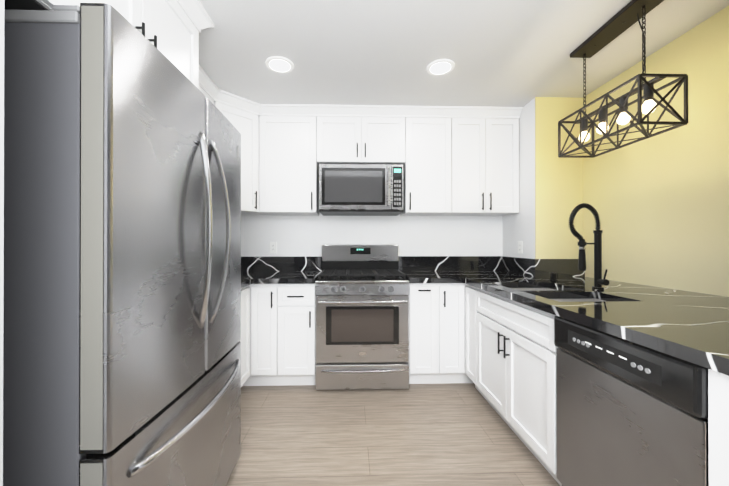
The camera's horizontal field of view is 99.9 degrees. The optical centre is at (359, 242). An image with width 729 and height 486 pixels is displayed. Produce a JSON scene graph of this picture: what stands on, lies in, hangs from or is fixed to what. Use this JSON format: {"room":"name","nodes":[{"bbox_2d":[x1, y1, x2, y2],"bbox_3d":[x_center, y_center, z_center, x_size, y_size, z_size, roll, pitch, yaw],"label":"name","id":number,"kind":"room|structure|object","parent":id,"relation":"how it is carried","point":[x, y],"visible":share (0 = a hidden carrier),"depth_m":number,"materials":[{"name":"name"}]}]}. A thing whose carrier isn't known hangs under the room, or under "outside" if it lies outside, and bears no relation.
{"room":"kitchen","nodes":[
{"label":"kitchen","id":0,"kind":"room"},
{"bbox_2d":[0,0,4,485],"bbox_3d":[-1.600,-0.031,0.079,1.880,2.440,0.950,0,0,-2],"label":"wall","id":1,"kind":"structure","parent":0,"point":[2,8],"depth_m":0.58,"materials":[{"name":"grey paint"}]},
{"bbox_2d":[241,213,502,256],"bbox_3d":[0.180,-0.022,3.194,3.830,2.440,0.100,0,0,-2],"label":"wall","id":2,"kind":"structure","parent":0,"point":[412,235],"depth_m":3.14,"materials":[{"name":"white paint"}]},
{"bbox_2d":[214,101,265,214],"bbox_3d":[-1.218,-0.720,2.801,0.603,0.879,0.603,0,0,-2],"label":"upper cabinet","id":3,"kind":"object","parent":2,"relation":"attached to","point":[245,124],"visible":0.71,"depth_m":2.72,"materials":[{"name":"white wood"}]},
{"bbox_2d":[270,242,276,252],"bbox_3d":[-0.876,0.047,3.110,0.072,0.116,0.008,0,0,-2],"label":"electrical outlet","id":4,"kind":"object","parent":2,"relation":"attached to","point":[273,247],"visible":1,"depth_m":3.11,"materials":[{"name":"white plastic"}]},
{"bbox_2d":[259,116,319,215],"bbox_3d":[-0.659,-0.720,2.939,0.518,0.879,0.358,0,0,-2],"label":"upper cabinet","id":5,"kind":"object","parent":2,"relation":"attached to","point":[288,176],"visible":1,"depth_m":2.80,"materials":[{"name":"white wood"}]},
{"bbox_2d":[317,116,404,166],"bbox_3d":[0.011,-0.951,2.958,0.818,0.416,0.358,0,0,-2],"label":"upper cabinet","id":6,"kind":"object","parent":2,"relation":"attached to","point":[360,140],"visible":1,"depth_m":2.82,"materials":[{"name":"white wood"}]},
{"bbox_2d":[319,164,402,215],"bbox_3d":[0.012,-0.493,2.913,0.756,0.426,0.446,0,0,-2],"label":"over-the-range microwave","id":7,"kind":"object","parent":6,"relation":"attached to","point":[360,189],"visible":1,"depth_m":2.74,"materials":[{"name":"silver metal"}]},
{"bbox_2d":[400,117,451,215],"bbox_3d":[0.636,-0.720,2.974,0.428,0.879,0.358,0,0,-2],"label":"upper cabinet","id":8,"kind":"object","parent":2,"relation":"attached to","point":[427,178],"visible":0.98,"depth_m":2.84,"materials":[{"name":"white wood"}]},
{"bbox_2d":[443,118,518,215],"bbox_3d":[1.168,-0.720,2.989,0.633,0.879,0.358,0,0,-2],"label":"upper cabinet","id":9,"kind":"object","parent":2,"relation":"attached to","point":[484,167],"visible":1,"depth_m":2.85,"materials":[{"name":"white wood"}]},
{"bbox_2d":[226,383,559,485],"bbox_3d":[0.054,1.214,0.291,5.200,0.050,5.890,0,0,-2],"label":"floor","id":10,"kind":"structure","parent":0,"point":[455,434],"depth_m":1.85,"materials":[{"name":"brown wood"}]},
{"bbox_2d":[3,3,240,485],"bbox_3d":[-1.006,0.302,1.194,0.910,1.780,0.911,0,0,-2],"label":"fridge","id":11,"kind":"object","parent":10,"relation":"on","point":[122,266],"visible":1,"depth_m":0.77,"materials":[{"name":"grey metal"}]},
{"bbox_2d":[239,284,254,386],"bbox_3d":[-1.159,0.760,2.080,0.683,0.868,0.808,0,0,-2],"label":"base cabinet","id":12,"kind":"object","parent":10,"relation":"on","point":[247,340],"depth_m":2.43,"materials":[{"name":"white wood"}]},
{"bbox_2d":[255,284,286,385],"bbox_3d":[-0.762,0.762,2.763,0.294,0.868,0.697,0,0,-2],"label":"base cabinet","id":13,"kind":"object","parent":10,"relation":"on","point":[277,340],"depth_m":2.49,"materials":[{"name":"white wood"}]},
{"bbox_2d":[241,256,321,287],"bbox_3d":[-0.935,0.230,2.397,1.154,0.190,1.428,0,0,-2],"label":"countertop","id":14,"kind":"structure","parent":13,"relation":"on","point":[286,270],"depth_m":3.09,"materials":[{"name":"black stone"}]},
{"bbox_2d":[287,284,315,384],"bbox_3d":[-0.549,0.762,2.799,0.359,0.868,0.636,0,0,-2],"label":"base cabinet","id":15,"kind":"object","parent":10,"relation":"on","point":[301,298],"depth_m":2.49,"materials":[{"name":"white wood"}]},
{"bbox_2d":[315,245,408,389],"bbox_3d":[0.017,0.606,2.758,0.762,1.180,0.720,0,0,-2],"label":"range","id":16,"kind":"object","parent":10,"relation":"on","point":[362,315],"visible":1,"depth_m":2.47,"materials":[{"name":"metal"}]},
{"bbox_2d":[409,283,428,383],"bbox_3d":[0.550,0.762,2.830,0.300,0.868,0.635,0,0,-2],"label":"base cabinet","id":17,"kind":"object","parent":10,"relation":"on","point":[418,292],"depth_m":2.52,"materials":[{"name":"white wood"}]},
{"bbox_2d":[429,283,472,383],"bbox_3d":[0.730,0.762,2.808,0.300,0.868,0.689,0,0,-2],"label":"base cabinet","id":18,"kind":"object","parent":10,"relation":"on","point":[450,304],"depth_m":2.52,"materials":[{"name":"white wood"}]},
{"bbox_2d":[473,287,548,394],"bbox_3d":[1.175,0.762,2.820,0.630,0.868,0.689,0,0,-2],"label":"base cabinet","id":19,"kind":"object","parent":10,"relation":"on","point":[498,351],"depth_m":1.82,"materials":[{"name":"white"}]},
{"bbox_2d":[399,256,728,375],"bbox_3d":[1.175,0.229,1.950,1.504,0.190,2.436,0,0,-2],"label":"countertop","id":20,"kind":"structure","parent":19,"relation":"on","point":[691,327],"depth_m":1.51,"materials":[{"name":"black stone"}]},
{"bbox_2d":[512,288,603,301],"bbox_3d":[1.162,0.427,1.849,0.432,0.203,0.752,0,0,-2],"label":"sink","id":21,"kind":"object","parent":20,"relation":"in","point":[560,300],"visible":0.06,"depth_m":1.79,"materials":[{"name":"silver metal"}]},
{"bbox_2d":[568,203,608,289],"bbox_3d":[1.395,0.019,1.871,0.213,0.529,0.092,0,0,-2],"label":"faucet","id":22,"kind":"object","parent":20,"relation":"on","point":[599,281],"visible":1,"depth_m":1.88,"materials":[{"name":"black metal"}]},
{"bbox_2d":[554,316,708,485],"bbox_3d":[1.184,0.759,1.111,0.596,0.866,0.592,0,0,-2],"label":"dishwasher","id":23,"kind":"object","parent":10,"relation":"on","point":[629,413],"visible":0.88,"depth_m":1.04,"materials":[{"name":"grey metal"}]},
{"bbox_2d":[198,0,728,118],"bbox_3d":[0.054,-1.281,0.298,5.200,0.060,5.890,0,0,-2],"label":"ceiling","id":24,"kind":"structure","parent":0,"point":[507,53],"depth_m":1.95,"materials":[{"name":"white paint"}]},
{"bbox_2d":[265,56,293,72],"bbox_3d":[-0.556,-1.240,2.137,0.196,0.009,0.196,0,0,-2],"label":"recessed light","id":25,"kind":"object","parent":24,"relation":"in","point":[278,64],"visible":1,"depth_m":2.12,"materials":[{"name":"white plastic"}]},
{"bbox_2d":[176,0,522,118],"bbox_3d":[0.175,-1.204,1.789,2.692,0.083,2.064,0,0,-2],"label":"crown molding","id":26,"kind":"structure","parent":24,"relation":"attached to","point":[197,14],"depth_m":2.77,"materials":[{"name":"white wood"}]},
{"bbox_2d":[426,59,454,75],"bbox_3d":[0.573,-1.240,2.168,0.196,0.009,0.196,0,0,-2],"label":"recessed light","id":27,"kind":"object","parent":24,"relation":"in","point":[439,67],"visible":1,"depth_m":2.16,"materials":[{"name":"white plastic"}]},
{"bbox_2d":[558,0,687,157],"bbox_3d":[1.460,-0.910,1.749,0.241,0.672,0.616,0,0,-2],"label":"pendant light","id":28,"kind":"object","parent":24,"relation":"hanging from","point":[627,16],"visible":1,"depth_m":1.67,"materials":[{"name":"brown metal"}]},
{"bbox_2d":[502,98,534,258],"bbox_3d":[1.543,-0.023,2.899,0.100,2.440,0.565,0,0,-2],"label":"wall","id":29,"kind":"structure","parent":0,"point":[519,226],"depth_m":2.76,"materials":[{"name":"white paint"}]},
{"bbox_2d":[518,241,522,253],"bbox_3d":[1.490,0.042,2.840,0.008,0.116,0.072,0,0,-2],"label":"electrical outlet","id":30,"kind":"object","parent":29,"relation":"attached to","point":[520,247],"visible":1,"depth_m":2.83,"materials":[{"name":"white plastic"}]},
{"bbox_2d":[550,272,557,279],"bbox_3d":[1.498,0.257,2.359,0.048,0.056,0.048,0,0,-2],"label":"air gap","id":31,"kind":"object","parent":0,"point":[553,276],"visible":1,"depth_m":2.34,"materials":[{"name":"black metal"}]},
{"bbox_2d":[535,97,582,258],"bbox_3d":[1.756,-0.024,2.617,0.510,2.440,0.010,0,0,-2],"label":"wall","id":32,"kind":"structure","parent":0,"point":[558,190],"depth_m":2.61,"materials":[{"name":"yellow paint"}]},
{"bbox_2d":[583,6,728,296],"bbox_3d":[1.987,-0.027,1.686,0.100,2.440,1.865,0,0,-2],"label":"wall","id":33,"kind":"structure","parent":0,"point":[659,203],"depth_m":1.89,"materials":[{"name":"paint"}]},
{"bbox_3d":[-1.548,-0.026,1.826,0.100,2.440,2.540,0,0,-2],"label":"wall","id":34,"kind":"structure","parent":0,"visible":0},
{"bbox_2d":[5,0,198,87],"bbox_3d":[-1.157,-0.913,1.198,0.638,0.502,0.958,0,0,-2],"label":"upper cabinet","id":35,"kind":"object","parent":34,"relation":"attached to","point":[167,29],"visible":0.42,"depth_m":1.38,"materials":[{"name":"white wood"}]},
{"bbox_2d":[198,85,213,103],"bbox_3d":[-1.321,-0.722,2.084,0.358,0.879,0.816,0,0,-2],"label":"upper cabinet","id":36,"kind":"object","parent":34,"relation":"attached to","point":[206,94],"visible":0.02,"depth_m":2.35,"materials":[{"name":"white wood"}]}
]}

